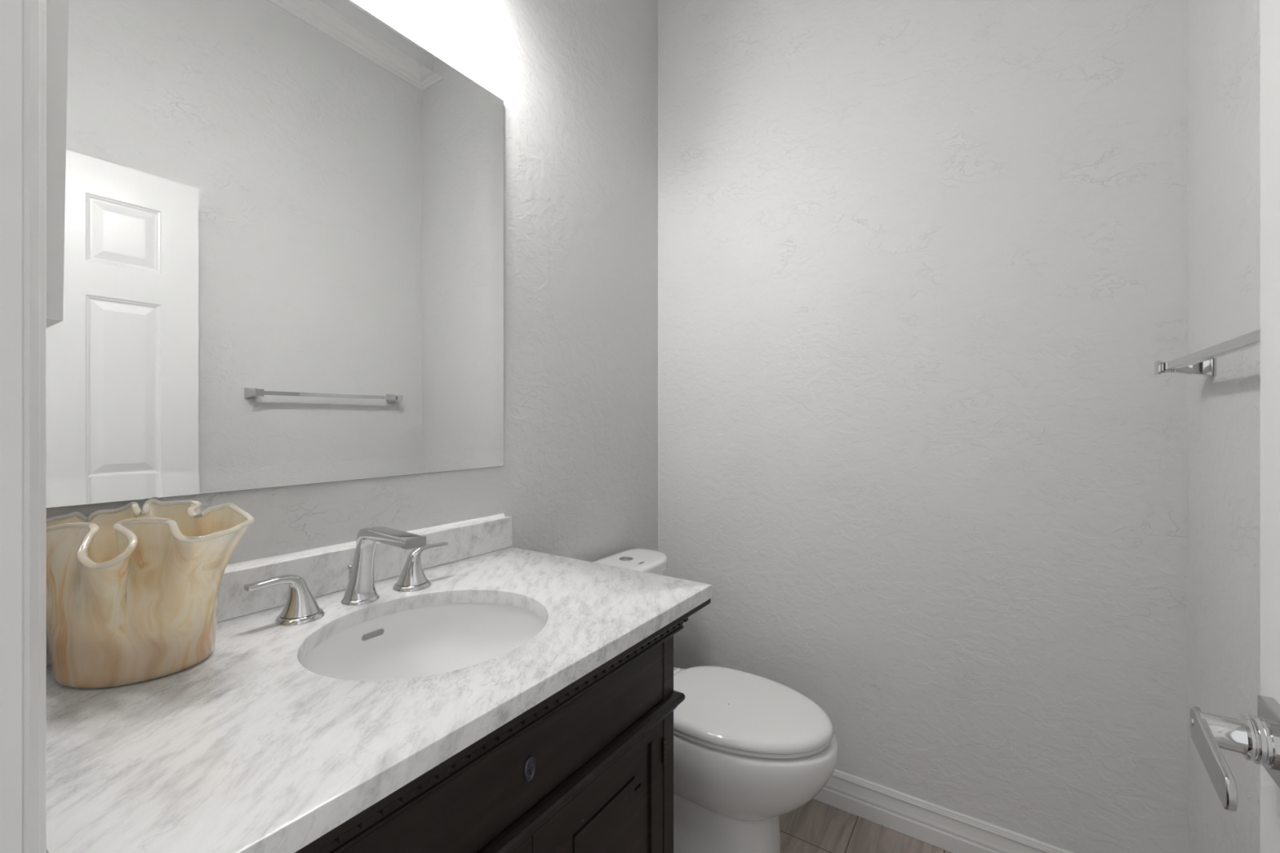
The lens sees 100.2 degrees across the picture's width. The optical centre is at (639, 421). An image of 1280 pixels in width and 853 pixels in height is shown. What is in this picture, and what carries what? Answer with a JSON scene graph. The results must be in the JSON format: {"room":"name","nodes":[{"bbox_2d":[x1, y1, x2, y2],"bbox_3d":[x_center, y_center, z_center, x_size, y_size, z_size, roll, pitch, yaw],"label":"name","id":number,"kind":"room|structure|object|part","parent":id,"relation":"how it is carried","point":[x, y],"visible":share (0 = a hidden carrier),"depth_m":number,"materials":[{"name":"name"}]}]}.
{"room":"bathroom","nodes":[
{"label":"bathroom","id":0,"kind":"room"},
{"bbox_2d":[46,0,657,564],"bbox_3d":[-0.452,-0.327,1.389,0.120,3.070,1.929,0,0,34],"label":"wall","id":1,"kind":"structure","parent":0,"point":[576,81],"depth_m":1.58,"materials":[{"name":"white paint"}]},
{"bbox_2d":[46,0,503,508],"bbox_3d":[-0.598,-0.362,1.048,0.006,0.962,0.865,0,0,33],"label":"wall mirror","id":2,"kind":"object","parent":1,"relation":"attached to","point":[283,257],"visible":0.89,"depth_m":0.95,"materials":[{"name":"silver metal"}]},
{"bbox_2d":[46,515,512,666],"bbox_3d":[-0.596,0.292,1.048,0.020,0.079,0.900,0,0,34],"label":"backsplash","id":3,"kind":"structure","parent":1,"relation":"attached to","point":[326,572],"depth_m":1.04,"materials":[{"name":"stone"}]},
{"bbox_2d":[779,798,951,852],"bbox_3d":[-0.037,1.258,0.124,3.000,0.100,3.365,0,0,34],"label":"floor","id":4,"kind":"structure","parent":0,"point":[816,826],"depth_m":1.56,"materials":[{"name":"beige tile"}]},
{"bbox_2d":[294,598,711,852],"bbox_3d":[-0.353,0.784,0.884,0.599,0.852,0.897,0,0,34],"label":"vanity cabinet","id":5,"kind":"object","parent":4,"relation":"on","point":[588,768],"visible":0.45,"depth_m":0.80,"materials":[{"name":"brown wood"}]},
{"bbox_2d":[46,513,712,852],"bbox_3d":[-0.354,0.301,0.885,0.604,0.114,0.900,0,0,34],"label":"countertop","id":6,"kind":"structure","parent":5,"relation":"on","point":[245,748],"depth_m":0.62,"materials":[{"name":"stone"}]},
{"bbox_2d":[46,498,253,688],"bbox_3d":[-0.658,0.224,0.717,0.289,0.214,0.164,0,0,26],"label":"glass vase","id":7,"kind":"object","parent":6,"relation":"on","point":[133,593],"visible":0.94,"depth_m":0.67,"materials":[{"name":"beige glass"}]},
{"bbox_2d":[244,525,448,626],"bbox_3d":[-0.466,0.262,0.956,0.213,0.140,0.363,0,0,34],"label":"faucet","id":8,"kind":"object","parent":6,"relation":"on","point":[301,607],"visible":1,"depth_m":0.96,"materials":[{"name":"silver metal"}]},
{"bbox_3d":[-0.586,0.288,0.883,0.058,0.069,0.107,0,0,34],"label":"handle","id":9,"kind":"part","parent":8,"relation":"part of","materials":[{"name":"silver metal"}]},
{"bbox_3d":[-0.549,0.302,1.015,0.009,0.060,0.009,0,0,34],"label":"lift rod","id":10,"kind":"part","parent":8,"relation":"part of","materials":[{"name":"silver metal"}]},
{"bbox_3d":[-0.519,0.328,0.995,0.064,0.007,0.064,0,0,34],"label":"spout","id":11,"kind":"part","parent":8,"relation":"part of","materials":[{"name":"silver metal"}]},
{"bbox_3d":[-0.459,0.260,0.954,0.200,0.134,0.055,0,0,34],"label":"spout","id":12,"kind":"part","parent":8,"relation":"part of","materials":[{"name":"silver metal"}]},
{"bbox_3d":[-0.443,0.288,1.095,0.058,0.069,0.107,0,0,34],"label":"handle","id":13,"kind":"part","parent":8,"relation":"part of","materials":[{"name":"silver metal"}]},
{"bbox_2d":[300,602,546,680],"bbox_3d":[-0.335,0.438,0.872,0.411,0.160,0.438,0,0,34],"label":"undermount sink","id":14,"kind":"object","parent":6,"relation":"in","point":[433,640],"visible":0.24,"depth_m":1.02,"materials":[{"name":"white ceramic"}]},
{"bbox_3d":[-0.158,0.480,0.752,0.018,0.117,0.698,0,0,34],"label":"drawer","id":15,"kind":"part","parent":5,"relation":"part of","materials":[{"name":"brown wood"}]},
{"bbox_3d":[-0.256,0.845,0.607,0.018,0.550,0.348,0,0,34],"label":"door","id":16,"kind":"part","parent":5,"relation":"part of","materials":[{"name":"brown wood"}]},
{"bbox_3d":[-0.368,0.558,0.894,0.560,0.035,0.808,0,0,34],"label":"waist moulding","id":17,"kind":"part","parent":5,"relation":"part of","materials":[{"name":"brown wood"}]},
{"bbox_3d":[-0.060,0.845,0.898,0.018,0.550,0.348,0,0,34],"label":"door","id":18,"kind":"part","parent":5,"relation":"part of","materials":[{"name":"brown wood"}]},
{"bbox_3d":[-0.058,0.839,0.896,0.009,0.476,0.261,0,0,34],"label":"raised panel","id":19,"kind":"part","parent":5,"relation":"part of","materials":[{"name":"brown wood"}]},
{"bbox_2d":[592,548,838,852],"bbox_3d":[0.182,0.821,1.521,0.730,0.775,0.378,0,0,34],"label":"toilet","id":20,"kind":"object","parent":4,"relation":"on","point":[750,750],"visible":0.58,"depth_m":1.35,"materials":[{"name":"white ceramic"}]},
{"bbox_3d":[-0.044,0.456,1.673,0.186,0.037,0.378,0,0,34],"label":"tank lid","id":21,"kind":"part","parent":20,"relation":"part of","materials":[{"name":"white ceramic"}]},
{"bbox_3d":[0.271,0.794,1.461,0.480,0.012,0.363,0,0,34],"label":"seat","id":22,"kind":"part","parent":20,"relation":"part of","materials":[{"name":"white ceramic"}]},
{"bbox_3d":[0.275,0.774,1.459,0.481,0.025,0.369,0,0,34],"label":"lid","id":23,"kind":"part","parent":20,"relation":"part of","materials":[{"name":"white ceramic"}]},
{"bbox_3d":[0.208,1.007,1.504,0.668,0.403,0.367,0,0,34],"label":"bowl","id":24,"kind":"part","parent":20,"relation":"part of","materials":[{"name":"white ceramic"}]},
{"bbox_2d":[657,0,1187,852],"bbox_3d":[0.705,-0.327,1.701,1.452,3.070,0.120,0,0,34],"label":"wall","id":25,"kind":"structure","parent":0,"point":[922,264],"depth_m":1.52,"materials":[{"name":"white paint"}]},
{"bbox_2d":[813,768,1072,852],"bbox_3d":[0.667,1.153,1.645,1.452,0.110,0.015,0,0,34],"label":"baseboard","id":26,"kind":"structure","parent":25,"relation":"attached to","point":[947,829],"depth_m":1.54,"materials":[{"name":"white wood"}]},
{"bbox_2d":[1187,0,1260,852],"bbox_3d":[0.853,-0.327,0.512,0.120,3.070,1.929,0,0,34],"label":"wall","id":27,"kind":"structure","parent":0,"point":[1224,36],"depth_m":1.04,"materials":[{"name":"white paint"}]},
{"bbox_2d":[1155,328,1260,377],"bbox_3d":[0.968,-0.114,0.867,0.085,0.043,0.653,0,0,34],"label":"towel bar","id":28,"kind":"object","parent":27,"relation":"attached to","point":[1203,362],"visible":0.98,"depth_m":0.96,"materials":[{"name":"silver metal"}]},
{"bbox_3d":[1.150,-0.114,1.113,0.056,0.043,0.043,0,0,34],"label":"wall post","id":29,"kind":"part","parent":28,"relation":"part of","materials":[{"name":"silver metal"}]},
{"bbox_3d":[-0.304,-0.327,0.200,1.452,3.070,0.120,0,0,34],"label":"wall","id":30,"kind":"structure","parent":0,"visible":0},
{"bbox_2d":[0,0,23,852],"bbox_3d":[-0.107,0.179,0.067,0.676,2.058,0.122,0,0,34],"label":"trim","id":31,"kind":"structure","parent":30,"relation":"attached to","point":[11,11],"depth_m":0.29,"materials":[{"name":"white wood"}]},
{"bbox_2d":[23,0,46,852],"bbox_3d":[-0.366,0.152,0.324,0.064,2.113,0.016,0,0,34],"label":"trim","id":32,"kind":"structure","parent":30,"relation":"attached to","point":[34,11],"depth_m":0.31,"materials":[{"name":"white wood"}]},
{"bbox_2d":[46,0,68,328],"bbox_3d":[-0.613,-0.354,0.509,0.385,0.554,0.041,0,0,34],"label":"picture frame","id":33,"kind":"object","parent":30,"relation":"attached to","point":[57,11],"visible":0.25,"depth_m":0.41,"materials":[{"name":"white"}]},
{"bbox_2d":[1188,0,1279,852],"bbox_3d":[0.405,0.185,0.212,0.149,2.023,0.664,0,0,34],"label":"door","id":34,"kind":"structure","parent":30,"relation":"in","point":[1257,739],"depth_m":0.47,"materials":[{"name":"white painted wood"},{"name":"satin chrome"}]},
{"bbox_3d":[0.479,0.280,0.449,0.006,0.043,0.100,0,0,34],"label":"lever","id":35,"kind":"part","parent":34,"relation":"part of","materials":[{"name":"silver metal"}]},
{"bbox_3d":[0.538,0.273,0.451,0.010,0.058,0.058,0,0,34],"label":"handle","id":36,"kind":"part","parent":34,"relation":"part of","materials":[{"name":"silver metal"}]}
]}

